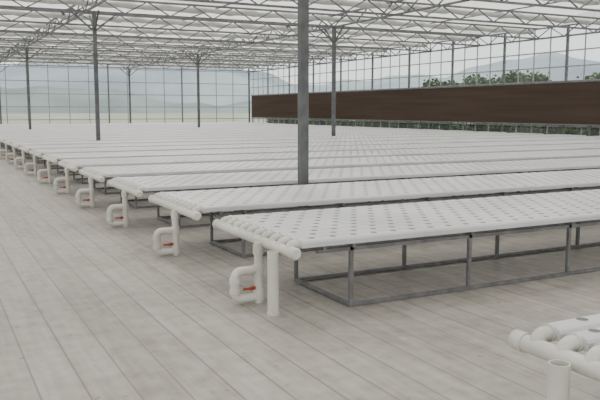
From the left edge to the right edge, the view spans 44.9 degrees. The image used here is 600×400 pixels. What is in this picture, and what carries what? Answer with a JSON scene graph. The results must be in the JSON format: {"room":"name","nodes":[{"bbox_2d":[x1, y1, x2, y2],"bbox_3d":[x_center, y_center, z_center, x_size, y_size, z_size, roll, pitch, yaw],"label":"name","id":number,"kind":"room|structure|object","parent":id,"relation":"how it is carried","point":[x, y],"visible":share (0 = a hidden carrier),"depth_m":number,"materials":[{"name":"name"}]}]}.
{"room":"greenhouse","nodes":[
{"label":"greenhouse","id":0,"kind":"room"},
{"bbox_2d":[1,59,248,123],"bbox_3d":[-18.290,-8.419,57.502,31.100,5.856,0.240,-4,8,-27],"label":"wall","id":1,"kind":"structure","parent":0,"point":[4,66],"depth_m":58.97,"materials":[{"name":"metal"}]},
{"bbox_2d":[0,147,599,399],"bbox_3d":[-2.643,-1.798,27.906,31.000,0.001,68.000,-4,8,-27],"label":"floor","id":2,"kind":"structure","parent":0,"point":[89,308],"depth_m":5.96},
{"bbox_2d":[0,65,8,123],"bbox_3d":[-22.047,-7.440,53.323,1.118,4.940,1.118,2,7,17],"label":"steel column","id":3,"kind":"structure","parent":2,"relation":"on","point":[8,65],"depth_m":53.37,"materials":[{"name":"grey metal"}]},
{"bbox_2d":[11,47,40,128],"bbox_3d":[-14.606,-5.673,39.076,1.118,4.940,1.118,2,7,17],"label":"steel column","id":4,"kind":"structure","parent":2,"relation":"on","point":[26,50],"depth_m":38.96,"materials":[{"name":"grey metal"}]},
{"bbox_2d":[71,10,115,140],"bbox_3d":[-6.987,-3.917,24.921,1.118,4.940,1.118,2,7,17],"label":"steel column","id":5,"kind":"structure","parent":2,"relation":"on","point":[94,20],"depth_m":24.81,"materials":[{"name":"grey metal"}]},
{"bbox_2d":[0,124,247,126],"bbox_3d":[-11.112,-4.860,50.048,22.066,0.626,1.750,-4,8,-27],"label":"table","id":6,"kind":"object","parent":2,"relation":"on","point":[174,124],"visible":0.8,"depth_m":48.80,"materials":[{"name":"white plastic"}]},
{"bbox_2d":[0,122,249,124],"bbox_3d":[-14.301,-5.617,56.154,22.066,0.626,1.750,-4,8,-27],"label":"table","id":7,"kind":"object","parent":2,"relation":"on","point":[208,122],"visible":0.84,"depth_m":55.97,"materials":[{"name":"white plastic"}]},
{"bbox_2d":[35,123,217,124],"bbox_3d":[-13.238,-5.365,54.118,22.066,0.626,1.750,-4,8,-27],"label":"table","id":8,"kind":"object","parent":2,"relation":"on","point":[148,123],"visible":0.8,"depth_m":52.77,"materials":[{"name":"white plastic"}]},
{"bbox_2d":[119,68,137,122],"bbox_3d":[-13.524,-7.983,57.707,1.118,4.940,1.118,2,7,17],"label":"steel column","id":9,"kind":"structure","parent":2,"relation":"on","point":[128,70],"depth_m":57.59,"materials":[{"name":"grey metal"}]},
{"bbox_2d":[0,123,273,125],"bbox_3d":[-12.175,-5.112,52.083,22.066,0.626,1.750,-4,8,-27],"label":"table","id":10,"kind":"object","parent":2,"relation":"on","point":[218,123],"visible":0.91,"depth_m":52.09,"materials":[{"name":"white plastic"}]},
{"bbox_2d":[0,125,296,128],"bbox_3d":[-8.986,-4.355,45.977,22.066,0.626,1.750,-4,8,-27],"label":"table","id":11,"kind":"object","parent":2,"relation":"on","point":[222,125],"visible":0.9,"depth_m":45.77,"materials":[{"name":"white plastic"}]},
{"bbox_2d":[0,124,297,127],"bbox_3d":[-10.049,-4.607,48.013,22.066,0.626,1.750,-4,8,-27],"label":"table","id":12,"kind":"object","parent":2,"relation":"on","point":[248,124],"visible":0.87,"depth_m":48.71,"materials":[{"name":"white plastic"}]},
{"bbox_2d":[0,125,329,129],"bbox_3d":[-7.922,-4.103,43.942,22.066,0.626,1.750,-4,8,-27],"label":"table","id":13,"kind":"object","parent":2,"relation":"on","point":[293,125],"visible":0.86,"depth_m":43.19,"materials":[{"name":"white plastic"}]},
{"bbox_2d":[0,126,351,130],"bbox_3d":[-6.859,-3.850,41.907,22.066,0.626,1.750,-4,8,-27],"label":"table","id":14,"kind":"object","parent":2,"relation":"on","point":[281,126],"visible":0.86,"depth_m":40.89,"materials":[{"name":"white plastic"}]},
{"bbox_2d":[0,127,367,144],"bbox_3d":[-5.796,-3.598,39.871,22.066,0.626,1.750,-4,8,-27],"label":"table","id":15,"kind":"object","parent":2,"relation":"on","point":[280,127],"visible":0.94,"depth_m":38.78,"materials":[{"name":"white plastic"}]},
{"bbox_2d":[0,127,381,146],"bbox_3d":[-4.733,-3.345,37.836,22.066,0.626,1.750,-4,8,-27],"label":"table","id":16,"kind":"object","parent":2,"relation":"on","point":[368,127],"visible":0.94,"depth_m":36.86,"materials":[{"name":"white plastic"}]},
{"bbox_2d":[185,54,209,127],"bbox_3d":[-6.083,-6.216,43.460,1.118,4.940,1.118,2,7,17],"label":"steel column","id":17,"kind":"structure","parent":2,"relation":"on","point":[197,59],"depth_m":43.36,"materials":[{"name":"grey metal"}]},
{"bbox_2d":[0,128,408,147],"bbox_3d":[-3.670,-3.093,35.801,22.066,0.626,1.750,-4,8,-27],"label":"table","id":18,"kind":"object","parent":2,"relation":"on","point":[377,128],"visible":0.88,"depth_m":35.15,"materials":[{"name":"white plastic"}]},
{"bbox_2d":[0,129,434,151],"bbox_3d":[-2.607,-2.841,33.766,22.066,0.626,1.750,-4,8,-27],"label":"table","id":19,"kind":"object","parent":2,"relation":"on","point":[401,129],"visible":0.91,"depth_m":32.20,"materials":[{"name":"white plastic"}]},
{"bbox_2d":[0,130,473,155],"bbox_3d":[-1.544,-2.588,31.730,22.066,0.626,1.750,-4,8,-27],"label":"table","id":20,"kind":"object","parent":2,"relation":"on","point":[2,139],"visible":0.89,"depth_m":29.74,"materials":[{"name":"white plastic"}]},
{"bbox_2d":[0,131,506,158],"bbox_3d":[-0.481,-2.336,29.695,22.066,0.626,1.750,-4,8,-27],"label":"table","id":21,"kind":"object","parent":2,"relation":"on","point":[7,142],"visible":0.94,"depth_m":27.53,"materials":[{"name":"white plastic"}]},
{"bbox_2d":[5,133,539,163],"bbox_3d":[0.582,-2.083,27.660,22.066,0.626,1.750,-4,8,-27],"label":"table","id":22,"kind":"object","parent":2,"relation":"on","point":[14,145],"visible":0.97,"depth_m":25.63,"materials":[{"name":"white plastic"}]},
{"bbox_2d":[267,250,279,315],"bbox_3d":[-0.218,0.672,5.872,0.104,0.520,0.104,-4,8,-27],"label":"pvc standpipe","id":23,"kind":"object","parent":2,"relation":"on","point":[272,256],"visible":1,"depth_m":5.84,"materials":[{"name":"white plastic"}]},
{"bbox_2d":[14,134,585,168],"bbox_3d":[1.645,-1.831,25.625,22.066,0.626,1.750,-4,8,-27],"label":"table","id":24,"kind":"object","parent":2,"relation":"on","point":[25,148],"visible":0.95,"depth_m":23.30,"materials":[{"name":"white plastic"}]},
{"bbox_2d":[298,0,308,207],"bbox_3d":[0.046,-2.124,10.464,1.118,4.940,1.118,2,7,17],"label":"steel column","id":25,"kind":"structure","parent":2,"relation":"on","point":[303,5],"depth_m":10.49,"materials":[{"name":"grey metal"}]},
{"bbox_2d":[24,136,599,175],"bbox_3d":[2.708,-1.578,23.589,22.066,0.626,1.750,-4,8,-27],"label":"table","id":26,"kind":"object","parent":2,"relation":"on","point":[36,153],"visible":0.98,"depth_m":21.30,"materials":[{"name":"white plastic"}]},
{"bbox_2d":[37,139,599,183],"bbox_3d":[3.771,-1.326,21.554,22.066,0.626,1.750,-4,8,-27],"label":"table","id":27,"kind":"object","parent":2,"relation":"on","point":[54,157],"visible":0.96,"depth_m":18.76,"materials":[{"name":"white plastic"}]},
{"bbox_2d":[53,143,599,194],"bbox_3d":[4.834,-1.074,19.519,22.066,0.626,1.750,-4,8,-27],"label":"table","id":28,"kind":"object","parent":2,"relation":"on","point":[68,164],"visible":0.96,"depth_m":16.60,"materials":[{"name":"white plastic"}]},
{"bbox_2d":[317,26,350,135],"bbox_3d":[1.359,-4.449,29.213,1.118,4.940,1.118,2,7,17],"label":"steel column","id":29,"kind":"structure","parent":2,"relation":"on","point":[334,39],"depth_m":29.11,"materials":[{"name":"grey metal"}]},
{"bbox_2d":[0,0,599,72],"bbox_3d":[-2.783,-6.966,27.646,30.365,0.525,66.819,-4,8,-27],"label":"truss","id":30,"kind":"object","parent":29,"relation":"on","point":[96,4],"visible":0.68,"depth_m":33.19,"materials":[{"name":"metal"}]},
{"bbox_2d":[1,59,253,68],"bbox_3d":[-17.519,-10.549,55.620,30.513,0.304,0.260,-4,8,-27],"label":"cloth","id":31,"kind":"object","parent":30,"relation":"attached to","point":[7,59],"visible":0.48,"depth_m":57.30,"materials":[{"name":"white fabric"}]},
{"bbox_2d":[0,58,256,71],"bbox_3d":[-17.342,-10.424,55.410,30.820,0.520,0.070,-4,8,-27],"label":"roof truss","id":32,"kind":"object","parent":30,"relation":"attached to","point":[0,58],"visible":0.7,"depth_m":57.19,"materials":[{"name":"metal"}]},
{"bbox_2d":[2,55,273,66],"bbox_3d":[-15.659,-10.109,52.058,30.513,0.302,0.259,-4,8,-27],"label":"cloth","id":33,"kind":"object","parent":30,"relation":"attached to","point":[2,55],"visible":0.56,"depth_m":53.66,"materials":[{"name":"white fabric"}]},
{"bbox_2d":[0,54,276,68],"bbox_3d":[-15.482,-9.982,51.849,30.820,0.520,0.070,-4,8,-27],"label":"roof truss","id":34,"kind":"object","parent":30,"relation":"attached to","point":[68,62],"visible":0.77,"depth_m":53.55,"materials":[{"name":"metal"}]},
{"bbox_2d":[0,50,296,63],"bbox_3d":[-13.799,-9.668,48.496,30.513,0.303,0.259,-4,8,-27],"label":"cloth","id":35,"kind":"object","parent":30,"relation":"attached to","point":[0,50],"visible":0.56,"depth_m":49.77,"materials":[{"name":"white fabric"}]},
{"bbox_2d":[0,49,297,66],"bbox_3d":[-13.621,-9.541,48.287,30.820,0.520,0.070,-4,8,-27],"label":"roof truss","id":36,"kind":"object","parent":30,"relation":"attached to","point":[233,58],"visible":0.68,"depth_m":49.81,"materials":[{"name":"metal"}]},
{"bbox_2d":[0,45,322,59],"bbox_3d":[-11.938,-9.225,44.935,30.512,0.307,0.260,-4,8,-27],"label":"cloth","id":37,"kind":"object","parent":30,"relation":"attached to","point":[2,45],"visible":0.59,"depth_m":46.28,"materials":[{"name":"white fabric"}]},
{"bbox_2d":[0,44,325,63],"bbox_3d":[-11.761,-9.099,44.725,30.820,0.520,0.070,-4,8,-27],"label":"roof truss","id":38,"kind":"object","parent":30,"relation":"attached to","point":[169,57],"visible":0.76,"depth_m":45.93,"materials":[{"name":"metal"}]},
{"bbox_2d":[0,39,352,56],"bbox_3d":[-10.078,-8.785,41.373,30.514,0.299,0.256,-4,8,-27],"label":"cloth","id":39,"kind":"object","parent":30,"relation":"attached to","point":[5,42],"visible":0.57,"depth_m":42.16,"materials":[{"name":"white fabric"}]},
{"bbox_2d":[0,37,356,59],"bbox_3d":[-9.900,-8.657,41.164,30.820,0.520,0.070,-4,8,-27],"label":"roof truss","id":40,"kind":"object","parent":30,"relation":"attached to","point":[84,49],"visible":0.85,"depth_m":42.08,"materials":[{"name":"metal"}]},
{"bbox_2d":[0,32,386,52],"bbox_3d":[-8.217,-8.339,37.812,30.513,0.302,0.260,-4,8,-27],"label":"cloth","id":41,"kind":"object","parent":30,"relation":"attached to","point":[113,39],"visible":0.62,"depth_m":38.48,"materials":[{"name":"white fabric"}]},
{"bbox_2d":[0,29,389,55],"bbox_3d":[-8.040,-8.216,37.602,30.820,0.520,0.070,-4,8,-27],"label":"roof truss","id":42,"kind":"object","parent":30,"relation":"attached to","point":[25,40],"visible":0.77,"depth_m":38.39,"materials":[{"name":"metal"}]},
{"bbox_2d":[0,22,427,46],"bbox_3d":[-6.358,-7.902,34.249,30.514,0.304,0.259,-4,8,-27],"label":"cloth","id":43,"kind":"object","parent":30,"relation":"attached to","point":[2,24],"visible":0.82,"depth_m":34.75,"materials":[{"name":"white fabric"}]},
{"bbox_2d":[0,23,431,51],"bbox_3d":[-6.180,-7.774,34.040,30.820,0.520,0.070,-4,8,-27],"label":"roof truss","id":44,"kind":"object","parent":30,"relation":"attached to","point":[37,32],"visible":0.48,"depth_m":34.84,"materials":[{"name":"metal"}]},
{"bbox_2d":[0,10,475,41],"bbox_3d":[-4.496,-7.456,30.689,30.512,0.301,0.260,-4,8,-27],"label":"cloth","id":45,"kind":"object","parent":30,"relation":"attached to","point":[2,12],"visible":0.77,"depth_m":30.95,"materials":[{"name":"white fabric"}]},
{"bbox_2d":[0,7,480,45],"bbox_3d":[-4.319,-7.332,30.479,30.820,0.520,0.070,-4,8,-27],"label":"roof truss","id":46,"kind":"object","parent":30,"relation":"attached to","point":[30,10],"visible":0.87,"depth_m":30.94,"materials":[{"name":"metal"}]},
{"bbox_2d":[0,0,533,34],"bbox_3d":[-2.636,-7.015,27.126,30.514,0.302,0.259,-4,8,-27],"label":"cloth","id":47,"kind":"object","parent":30,"relation":"attached to","point":[128,5],"visible":0.89,"depth_m":27.56,"materials":[{"name":"white fabric"}]},
{"bbox_2d":[0,0,537,38],"bbox_3d":[-2.459,-6.890,26.917,30.820,0.520,0.070,-4,8,-27],"label":"roof truss","id":48,"kind":"object","parent":30,"relation":"attached to","point":[138,1],"visible":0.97,"depth_m":27.53,"materials":[{"name":"metal"}]},
{"bbox_2d":[176,0,599,30],"bbox_3d":[-0.599,-6.449,23.355,30.820,0.520,0.070,-4,8,-27],"label":"roof truss","id":49,"kind":"object","parent":30,"relation":"attached to","point":[254,3],"visible":0.89,"depth_m":26.21,"materials":[{"name":"metal"}]},
{"bbox_2d":[268,0,599,24],"bbox_3d":[-0.776,-6.576,23.564,30.514,0.308,0.260,-4,8,-27],"label":"cloth","id":50,"kind":"object","parent":30,"relation":"attached to","point":[366,5],"visible":0.82,"depth_m":26.67,"materials":[{"name":"white fabric"}]},
{"bbox_2d":[473,0,599,11],"bbox_3d":[1.262,-6.007,19.793,30.820,0.520,0.070,-4,8,-27],"label":"roof truss","id":51,"kind":"object","parent":30,"relation":"attached to","point":[540,4],"visible":1,"depth_m":23.18,"materials":[{"name":"metal"}]},
{"bbox_2d":[541,0,599,5],"bbox_3d":[1.086,-6.133,20.004,30.509,0.306,0.258,-4,8,-27],"label":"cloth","id":52,"kind":"object","parent":30,"relation":"attached to","point":[594,2],"visible":0.88,"depth_m":24.23,"materials":[{"name":"white fabric"}]},
{"bbox_2d":[75,149,599,208],"bbox_3d":[5.897,-0.821,17.484,22.066,0.626,1.750,-4,8,-27],"label":"table","id":53,"kind":"object","parent":2,"relation":"on","point":[99,173],"visible":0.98,"depth_m":14.12,"materials":[{"name":"white plastic"}]},
{"bbox_2d":[106,157,599,227],"bbox_3d":[6.960,-0.569,15.448,22.066,0.626,1.750,-4,8,-27],"label":"table","id":54,"kind":"object","parent":2,"relation":"on","point":[135,186],"visible":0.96,"depth_m":11.71,"materials":[{"name":"white plastic"}]},
{"bbox_2d":[148,169,599,257],"bbox_3d":[8.024,-0.316,13.413,22.066,0.626,1.750,-4,8,-27],"label":"table","id":55,"kind":"object","parent":2,"relation":"on","point":[191,204],"visible":0.99,"depth_m":9.24,"materials":[{"name":"white plastic"}]},
{"bbox_2d":[212,189,599,306],"bbox_3d":[9.087,-0.064,11.378,22.066,0.626,1.750,-4,8,-27],"label":"table","id":56,"kind":"object","parent":2,"relation":"on","point":[287,232],"visible":1,"depth_m":6.91,"materials":[{"name":"white plastic"}]},
{"bbox_2d":[251,80,599,135],"bbox_3d":[9.757,-4.369,36.748,0.215,2.925,60.730,-4,8,-27],"label":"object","id":57,"kind":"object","parent":2,"relation":"on","point":[577,103],"depth_m":38.75,"materials":[{"name":"wood"}]},
{"bbox_2d":[508,314,599,381],"bbox_3d":[10.978,0.385,7.757,22.066,0.626,1.750,-4,8,-27],"label":"table","id":58,"kind":"object","parent":2,"relation":"on","point":[574,335],"visible":1,"depth_m":3.39,"materials":[{"name":"white plastic"}]},
{"bbox_2d":[546,359,570,399],"bbox_3d":[1.136,0.987,3.213,0.108,0.550,0.108,-4,8,-27],"label":"pvc standpipe","id":59,"kind":"object","parent":2,"relation":"on","point":[559,371],"visible":1,"depth_m":3.15,"materials":[{"name":"white plastic"}]},
{"bbox_2d":[0,0,599,63],"bbox_3d":[-2.643,-7.585,27.188,31.000,0.782,68.000,-4,8,-27],"label":"ceiling","id":60,"kind":"structure","parent":0,"point":[479,4],"depth_m":31.69,"materials":[{"name":"glass"}]},
{"bbox_2d":[248,8,599,135],"bbox_3d":[11.118,-5.765,34.602,0.240,6.224,68.100,-4,8,-27],"label":"wall","id":61,"kind":"structure","parent":0,"point":[590,13],"depth_m":39.72,"materials":[{"name":"metal"}]},
{"label":"outside","id":62,"kind":"structure","parent":0,"visible":0},
{"bbox_2d":[2,113,472,123],"bbox_3d":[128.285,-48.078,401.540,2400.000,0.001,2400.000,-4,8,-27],"label":"ground","id":63,"kind":"structure","parent":62,"point":[135,117],"depth_m":165.88,"materials":[{"name":"grey concrete"}]},
{"bbox_2d":[314,119,328,124],"bbox_3d":[1.896,-5.930,56.336,1.721,1.471,2.198,-4,8,-27],"label":"shrub","id":64,"kind":"object","parent":63,"relation":"on","point":[321,122],"visible":0.23,"depth_m":56.22,"materials":[{"name":"green plant"}]},
{"bbox_2d":[336,120,350,125],"bbox_3d":[3.318,-5.630,53.746,1.802,1.518,2.071,-4,8,-27],"label":"shrub","id":65,"kind":"object","parent":63,"relation":"on","point":[346,121],"visible":0.25,"depth_m":53.40,"materials":[{"name":"green plant"}]},
{"bbox_2d":[356,122,370,126],"bbox_3d":[4.680,-5.174,51.364,1.361,1.163,1.738,-4,8,-27],"label":"shrub","id":66,"kind":"object","parent":63,"relation":"on","point":[361,123],"visible":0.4,"depth_m":51.09,"materials":[{"name":"green plant"}]},
{"bbox_2d":[388,121,406,127],"bbox_3d":[6.582,-4.752,47.233,1.594,1.362,2.036,-4,8,-27],"label":"shrub","id":67,"kind":"object","parent":63,"relation":"on","point":[400,124],"visible":0.38,"depth_m":46.93,"materials":[{"name":"green plant"}]},
{"bbox_2d":[402,123,415,128],"bbox_3d":[7.211,-4.543,46.407,1.321,1.129,1.687,-4,8,-27],"label":"shrub","id":68,"kind":"object","parent":63,"relation":"on","point":[411,126],"visible":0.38,"depth_m":46.19,"materials":[{"name":"green plant"}]},
{"bbox_2d":[410,123,432,128],"bbox_3d":[7.708,-4.524,45.135,1.678,1.434,2.143,-4,8,-27],"label":"shrub","id":69,"kind":"object","parent":63,"relation":"on","point":[423,125],"visible":0.32,"depth_m":44.98,"materials":[{"name":"green plant"}]},
{"bbox_2d":[426,122,441,129],"bbox_3d":[8.683,-4.400,44.093,1.714,1.443,1.970,-4,8,-27],"label":"shrub","id":70,"kind":"object","parent":63,"relation":"on","point":[434,126],"visible":0.14,"depth_m":43.96,"materials":[{"name":"green plant"}]},
{"bbox_2d":[422,78,456,86],"bbox_3d":[8.696,-5.976,47.148,2.404,3.800,3.000,-1,7,-8],"label":"tree","id":71,"kind":"object","parent":63,"relation":"on","point":[436,81],"visible":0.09,"depth_m":46.70,"materials":[{"name":"green plant"}]},
{"bbox_2d":[433,122,449,129],"bbox_3d":[8.734,-4.198,43.183,1.462,1.250,1.867,-4,8,-27],"label":"shrub","id":72,"kind":"object","parent":63,"relation":"on","point":[443,126],"visible":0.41,"depth_m":43.04,"materials":[{"name":"green plant"}]},
{"bbox_2d":[439,80,459,85],"bbox_3d":[9.462,-5.719,45.691,2.404,3.643,3.000,-1,7,-8],"label":"tree","id":73,"kind":"object","parent":63,"relation":"on","point":[444,83],"visible":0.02,"depth_m":45.24,"materials":[{"name":"green plant"}]},
{"bbox_2d":[452,124,465,129],"bbox_3d":[9.380,-4.079,42.700,1.326,1.117,1.525,-4,8,-27],"label":"shrub","id":74,"kind":"object","parent":63,"relation":"on","point":[453,125],"visible":0.19,"depth_m":42.46,"materials":[{"name":"green plant"}]},
{"bbox_2d":[452,123,468,130],"bbox_3d":[9.582,-3.967,42.017,1.255,1.057,1.443,-4,8,-27],"label":"shrub","id":75,"kind":"object","parent":63,"relation":"on","point":[459,127],"visible":0.3,"depth_m":41.86,"materials":[{"name":"green plant"}]},
{"bbox_2d":[467,123,489,131],"bbox_3d":[10.104,-4.012,40.609,1.695,1.531,2.547,-4,8,-27],"label":"shrub","id":76,"kind":"object","parent":63,"relation":"on","point":[481,127],"visible":0.27,"depth_m":40.28,"materials":[{"name":"green plant"}]},
{"bbox_2d":[457,74,501,84],"bbox_3d":[10.515,-5.601,43.659,2.404,3.917,3.000,-1,7,-8],"label":"tree","id":77,"kind":"object","parent":63,"relation":"on","point":[471,81],"visible":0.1,"depth_m":43.12,"materials":[{"name":"green plant"}]},
{"bbox_2d":[479,123,504,131],"bbox_3d":[10.678,-3.749,39.766,1.416,1.192,1.627,-4,8,-27],"label":"shrub","id":78,"kind":"object","parent":63,"relation":"on","point":[492,128],"visible":0.43,"depth_m":39.42,"materials":[{"name":"green plant"}]},
{"bbox_2d":[483,77,500,83],"bbox_3d":[11.328,-5.276,42.118,2.404,3.643,3.000,-1,7,-8],"label":"tree","id":79,"kind":"object","parent":63,"relation":"on","point":[494,80],"visible":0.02,"depth_m":41.79,"materials":[{"name":"green plant"}]},
{"bbox_2d":[499,125,513,132],"bbox_3d":[11.349,-3.711,39.219,1.383,1.249,2.078,-4,8,-27],"label":"shrub","id":80,"kind":"object","parent":63,"relation":"on","point":[505,128],"visible":0.22,"depth_m":39.00,"materials":[{"name":"green plant"}]},
{"bbox_2d":[487,70,528,83],"bbox_3d":[11.987,-5.293,40.872,2.404,3.995,3.000,-1,7,-8],"label":"tree","id":81,"kind":"object","parent":63,"relation":"on","point":[510,78],"visible":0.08,"depth_m":40.30,"materials":[{"name":"green plant"}]},
{"bbox_2d":[504,124,520,132],"bbox_3d":[11.665,-3.622,38.275,1.545,1.321,1.974,-4,8,-27],"label":"shrub","id":82,"kind":"object","parent":63,"relation":"on","point":[508,127],"visible":0.14,"depth_m":38.46,"materials":[{"name":"green plant"}]},
{"bbox_2d":[508,124,536,132],"bbox_3d":[11.772,-3.569,37.391,1.589,1.435,2.388,-4,8,-27],"label":"shrub","id":83,"kind":"object","parent":63,"relation":"on","point":[526,129],"visible":0.34,"depth_m":37.16,"materials":[{"name":"green plant"}]},
{"bbox_2d":[506,71,551,81],"bbox_3d":[12.705,-5.048,39.507,2.404,3.839,3.000,-1,7,-8],"label":"tree","id":84,"kind":"object","parent":63,"relation":"on","point":[527,78],"visible":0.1,"depth_m":38.95,"materials":[{"name":"green plant"}]},
{"bbox_2d":[534,125,565,133],"bbox_3d":[12.529,-3.328,36.144,1.470,1.256,1.877,-4,8,-27],"label":"shrub","id":85,"kind":"object","parent":63,"relation":"on","point":[539,128],"visible":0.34,"depth_m":36.14,"materials":[{"name":"green plant"}]},
{"bbox_2d":[543,125,572,134],"bbox_3d":[12.930,-3.390,35.577,1.701,1.536,2.556,-4,8,-27],"label":"shrub","id":86,"kind":"object","parent":63,"relation":"on","point":[559,129],"visible":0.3,"depth_m":35.29,"materials":[{"name":"green plant"}]},
{"bbox_2d":[565,125,577,134],"bbox_3d":[13.451,-3.134,35.094,1.225,1.106,1.840,-4,8,-27],"label":"shrub","id":87,"kind":"object","parent":63,"relation":"on","point":[573,133],"visible":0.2,"depth_m":35.01,"materials":[{"name":"green plant"}]},
{"bbox_2d":[566,125,598,135],"bbox_3d":[13.504,-3.153,34.302,1.607,1.374,2.052,-4,8,-27],"label":"shrub","id":88,"kind":"object","parent":63,"relation":"on","point":[575,129],"visible":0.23,"depth_m":34.22,"materials":[{"name":"green plant"}]},
{"bbox_2d":[576,72,599,78],"bbox_3d":[14.668,-4.488,35.761,2.404,3.643,3.000,-1,7,-8],"label":"tree","id":89,"kind":"object","parent":63,"relation":"on","point":[594,75],"visible":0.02,"depth_m":35.48,"materials":[{"name":"green plant"}]},
{"bbox_2d":[578,126,598,135],"bbox_3d":[13.932,-3.106,33.508,1.740,1.487,2.222,-4,8,-27],"label":"shrub","id":90,"kind":"object","parent":63,"relation":"on","point":[596,132],"visible":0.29,"depth_m":33.64,"materials":[{"name":"green plant"}]},
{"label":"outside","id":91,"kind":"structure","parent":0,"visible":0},
{"bbox_2d":[0,52,599,105],"bbox_3d":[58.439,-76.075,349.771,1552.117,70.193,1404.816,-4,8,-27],"label":"hills","id":92,"kind":"structure","parent":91,"point":[55,75],"depth_m":687.40,"materials":[{"name":"grey"}]},
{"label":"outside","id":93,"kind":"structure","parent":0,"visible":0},
{"bbox_2d":[0,86,251,112],"bbox_3d":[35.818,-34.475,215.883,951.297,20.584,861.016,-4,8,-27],"label":"hills","id":94,"kind":"structure","parent":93,"point":[57,96],"depth_m":401.74,"materials":[{"name":"grey"}]}
]}

